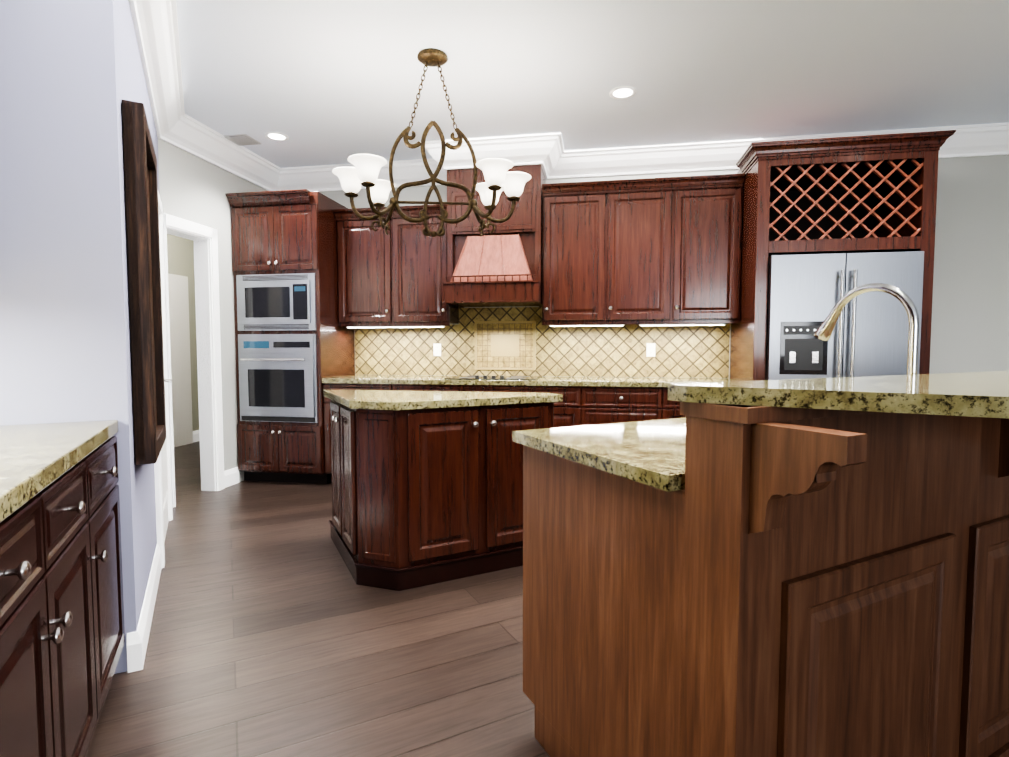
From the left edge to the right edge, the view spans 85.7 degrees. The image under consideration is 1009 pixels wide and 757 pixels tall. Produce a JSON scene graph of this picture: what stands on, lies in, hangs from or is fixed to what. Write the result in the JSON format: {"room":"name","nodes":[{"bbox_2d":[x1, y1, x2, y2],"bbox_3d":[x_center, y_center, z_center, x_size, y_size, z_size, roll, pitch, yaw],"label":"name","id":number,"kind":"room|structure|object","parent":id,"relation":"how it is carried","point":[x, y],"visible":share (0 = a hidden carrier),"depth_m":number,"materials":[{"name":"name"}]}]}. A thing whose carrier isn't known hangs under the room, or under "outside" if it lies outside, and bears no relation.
{"room":"kitchen","nodes":[
{"label":"kitchen","id":0,"kind":"room"},
{"bbox_2d":[0,0,159,673],"bbox_3d":[-3.472,-0.408,2.800,2.984,2.850,3.520,-2,4,-27],"label":"wall block","id":1,"kind":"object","parent":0,"point":[72,76],"visible":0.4,"depth_m":1.84,"materials":[{"name":"grey paint"}]},
{"bbox_2d":[122,100,165,464],"bbox_3d":[-1.533,-0.363,2.334,0.090,1.350,0.682,-2,4,-27],"label":"picture frame","id":2,"kind":"object","parent":1,"relation":"attached to","point":[143,258],"visible":1,"depth_m":2.05,"materials":[{"name":"brown wood"}]},
{"bbox_2d":[154,191,172,568],"bbox_3d":[-2.073,-0.082,3.281,0.067,2.145,1.020,-2,4,-27],"label":"door frame","id":3,"kind":"structure","parent":1,"relation":"attached to","point":[163,490],"depth_m":3.55,"materials":[{"name":"white wood"}]},
{"bbox_2d":[167,234,198,446],"bbox_3d":[-4.022,-0.596,6.246,0.140,2.850,4.020,1,3,10],"label":"wall","id":4,"kind":"structure","parent":0,"point":[182,311],"depth_m":6.54,"materials":[{"name":"grey paint"}]},
{"bbox_2d":[193,430,238,472],"bbox_3d":[-4.001,0.761,6.215,2.312,0.140,3.060,-2,4,-27],"label":"baseboard","id":5,"kind":"structure","parent":4,"relation":"attached to","point":[196,437],"depth_m":6.82,"materials":[{"name":"white wood"}]},
{"bbox_2d":[158,138,267,490],"bbox_3d":[-2.179,-0.579,5.925,0.120,2.850,4.020,1,3,10],"label":"wall","id":6,"kind":"structure","parent":0,"point":[194,188],"depth_m":4.49,"materials":[{"name":"grey paint"}]},
{"bbox_2d":[163,213,224,506],"bbox_3d":[-2.465,-0.134,4.243,0.153,2.145,0.563,1,3,10],"label":"door frame","id":7,"kind":"structure","parent":6,"relation":"attached to","point":[182,228],"depth_m":4.42,"materials":[{"name":"white wood"}]},
{"bbox_2d":[86,441,549,756],"bbox_3d":[0.688,1.032,3.108,10.800,0.060,13.600,-2,4,-27],"label":"floor","id":8,"kind":"structure","parent":0,"point":[276,630],"depth_m":2.10,"materials":[{"name":"brown wood"}]},
{"bbox_2d":[0,448,103,756],"bbox_3d":[-1.254,0.679,0.998,0.658,0.875,0.849,-2,4,-27],"label":"base cabinet","id":9,"kind":"object","parent":8,"relation":"on","point":[62,634],"depth_m":1.18,"materials":[{"name":"brown wood"}]},
{"bbox_2d":[0,420,117,515],"bbox_3d":[-0.768,0.271,0.030,0.660,0.045,3.928,-2,4,-27],"label":"countertop","id":10,"kind":"structure","parent":9,"relation":"on","point":[30,454],"depth_m":1.35,"materials":[{"name":"beige stone"}]},
{"bbox_2d":[96,428,124,700],"bbox_3d":[-1.556,0.647,1.588,0.658,0.875,0.478,-2,4,-27],"label":"base cabinet","id":11,"kind":"object","parent":8,"relation":"on","point":[108,526],"depth_m":1.76,"materials":[{"name":"brown wood"}]},
{"bbox_2d":[127,544,160,672],"bbox_3d":[-1.579,0.968,2.430,0.051,0.140,1.036,-2,4,-27],"label":"baseboard","id":12,"kind":"structure","parent":8,"relation":"on","point":[137,641],"depth_m":2.12,"materials":[{"name":"white wood"}]},
{"bbox_2d":[225,189,354,483],"bbox_3d":[-1.889,-0.334,4.911,0.794,2.471,0.734,1,3,10],"label":"tall cabinet","id":13,"kind":"object","parent":8,"relation":"on","point":[294,343],"visible":0.98,"depth_m":4.62,"materials":[{"name":"brown wood"}]},
{"bbox_2d":[323,383,465,482],"bbox_3d":[-0.881,0.467,4.833,1.225,0.880,0.629,1,3,10],"label":"base cabinet","id":14,"kind":"object","parent":8,"relation":"on","point":[327,386],"depth_m":4.56,"materials":[{"name":"brown wood"}]},
{"bbox_2d":[323,390,562,590],"bbox_3d":[-0.403,0.538,3.175,1.128,0.920,1.005,-2,4,-27],"label":"kitchen island","id":15,"kind":"object","parent":8,"relation":"on","point":[427,487],"visible":0.88,"depth_m":2.72,"materials":[{"name":"brown wood"}]},
{"bbox_2d":[466,387,581,427],"bbox_3d":[0.186,0.477,4.647,0.942,0.880,0.629,1,3,10],"label":"base cabinet","id":16,"kind":"object","parent":8,"relation":"on","point":[567,413],"depth_m":4.27,"materials":[{"name":"brown wood"}]},
{"bbox_2d":[582,387,665,425],"bbox_3d":[0.952,0.485,4.513,0.613,0.880,0.629,1,3,10],"label":"base cabinet","id":17,"kind":"object","parent":8,"relation":"on","point":[595,400],"depth_m":4.19,"materials":[{"name":"brown wood"}]},
{"bbox_2d":[322,375,738,386],"bbox_3d":[0.185,0.019,4.611,3.392,0.040,0.638,1,3,10],"label":"countertop","id":18,"kind":"structure","parent":17,"relation":"on","point":[545,381],"depth_m":4.37,"materials":[{"name":"beige stone"}]},
{"bbox_2d":[442,375,541,378],"bbox_3d":[-0.082,-0.020,4.652,0.760,0.032,0.501,1,3,10],"label":"cooktop","id":19,"kind":"object","parent":18,"relation":"in","point":[460,376],"depth_m":4.57,"materials":[{"name":"metal"}]},
{"bbox_2d":[666,387,685,418],"bbox_3d":[1.556,0.490,4.408,0.612,0.880,0.629,1,3,10],"label":"base cabinet","id":20,"kind":"object","parent":8,"relation":"on","point":[672,407],"depth_m":4.13,"materials":[{"name":"brown wood"}]},
{"bbox_2d":[512,371,1008,756],"bbox_3d":[1.544,0.522,1.812,2.830,1.100,1.145,-2,4,-27],"label":"peninsula bar","id":21,"kind":"object","parent":8,"relation":"on","point":[814,567],"visible":1,"depth_m":1.16,"materials":[{"name":"brown wood"}]},
{"bbox_2d":[814,283,918,374],"bbox_3d":[1.155,-0.071,1.723,0.106,0.452,0.328,-2,4,-27],"label":"faucet","id":22,"kind":"object","parent":21,"relation":"on","point":[824,330],"visible":0.71,"depth_m":1.63,"materials":[{"name":"silver metal"}]},
{"bbox_2d":[729,130,955,380],"bbox_3d":[2.410,-0.359,4.133,1.264,2.606,0.780,1,3,10],"label":"cabinet","id":23,"kind":"object","parent":8,"relation":"on","point":[863,194],"visible":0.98,"depth_m":3.84,"materials":[{"name":"brown wood"}]},
{"bbox_2d":[765,251,923,379],"bbox_3d":[2.401,0.028,4.100,0.956,1.813,0.777,1,3,10],"label":"refrigerator","id":24,"kind":"object","parent":8,"relation":"on","point":[806,293],"visible":0.48,"depth_m":3.75,"materials":[{"name":"silver metal"}]},
{"bbox_2d":[176,0,1008,167],"bbox_3d":[0.688,-1.874,2.950,10.800,0.060,13.600,-2,4,-27],"label":"ceiling","id":25,"kind":"structure","parent":0,"point":[325,82],"depth_m":3.28,"materials":[{"name":"white paint"}]},
{"bbox_2d":[224,134,260,145],"bbox_3d":[-2.205,-1.915,4.390,0.400,0.012,0.200,1,3,10],"label":"ceiling vent","id":26,"kind":"object","parent":25,"relation":"in","point":[242,139],"visible":0.67,"depth_m":4.35,"materials":[{"name":"grey metal"}]},
{"bbox_2d":[265,132,288,140],"bbox_3d":[-1.802,-1.913,4.304,0.176,0.007,0.176,-2,4,-27],"label":"recessed light","id":27,"kind":"object","parent":25,"relation":"in","point":[276,136],"visible":1,"depth_m":4.30,"materials":[{"name":"white"}]},
{"bbox_2d":[332,48,530,236],"bbox_3d":[-0.414,-1.339,3.157,1.079,1.029,0.857,-2,4,-27],"label":"chandelier","id":28,"kind":"object","parent":25,"relation":"hanging from","point":[365,170],"visible":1,"depth_m":3.14,"materials":[{"name":"metal"}]},
{"bbox_2d":[609,86,636,98],"bbox_3d":[0.776,-1.873,3.569,0.176,0.007,0.176,-2,4,-27],"label":"recessed light","id":29,"kind":"object","parent":25,"relation":"in","point":[623,92],"visible":1,"depth_m":3.56,"materials":[{"name":"white"}]},
{"bbox_2d":[319,154,1008,377],"bbox_3d":[2.024,-0.509,4.653,8.600,2.850,0.120,1,3,10],"label":"wall","id":30,"kind":"structure","parent":0,"point":[970,319],"depth_m":4.29,"materials":[{"name":"grey paint"}]},
{"bbox_2d":[333,204,458,327],"bbox_3d":[-0.960,-0.970,4.886,1.024,1.028,0.397,1,3,10],"label":"upper cabinet","id":31,"kind":"object","parent":30,"relation":"attached to","point":[395,278],"visible":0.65,"depth_m":4.75,"materials":[{"name":"brown wood"}]},
{"bbox_2d":[442,164,545,307],"bbox_3d":[-0.073,-1.280,4.634,0.794,1.301,0.552,1,3,10],"label":"range hood","id":32,"kind":"object","parent":30,"relation":"attached to","point":[500,265],"visible":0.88,"depth_m":4.47,"materials":[{"name":"brown wood"}]},
{"bbox_2d":[355,307,729,377],"bbox_3d":[0.240,-0.331,4.908,3.392,0.624,0.012,1,3,10],"label":"backsplash","id":33,"kind":"structure","parent":30,"relation":"attached to","point":[511,341],"depth_m":4.90,"materials":[{"name":"tile"}]},
{"bbox_2d":[542,181,609,324],"bbox_3d":[0.599,-1.040,4.634,0.521,1.112,0.349,1,3,10],"label":"upper cabinet","id":34,"kind":"object","parent":30,"relation":"attached to","point":[576,215],"depth_m":4.46,"materials":[{"name":"brown wood"}]},
{"bbox_2d":[197,121,1008,191],"bbox_3d":[1.736,-1.827,4.337,7.372,0.181,5.252,-2,4,-27],"label":"crown molding","id":35,"kind":"structure","parent":30,"relation":"attached to","point":[547,150],"depth_m":4.50,"materials":[{"name":"white wood"}]},
{"bbox_2d":[606,177,677,324],"bbox_3d":[1.112,-1.035,4.544,0.520,1.112,0.349,1,3,10],"label":"upper cabinet","id":36,"kind":"object","parent":30,"relation":"attached to","point":[665,251],"depth_m":4.37,"materials":[{"name":"brown wood"}]},
{"bbox_2d":[670,173,744,324],"bbox_3d":[1.625,-1.030,4.455,0.521,1.112,0.349,1,3,10],"label":"upper cabinet","id":37,"kind":"object","parent":30,"relation":"attached to","point":[707,208],"depth_m":4.28,"materials":[{"name":"brown wood"}]}
]}

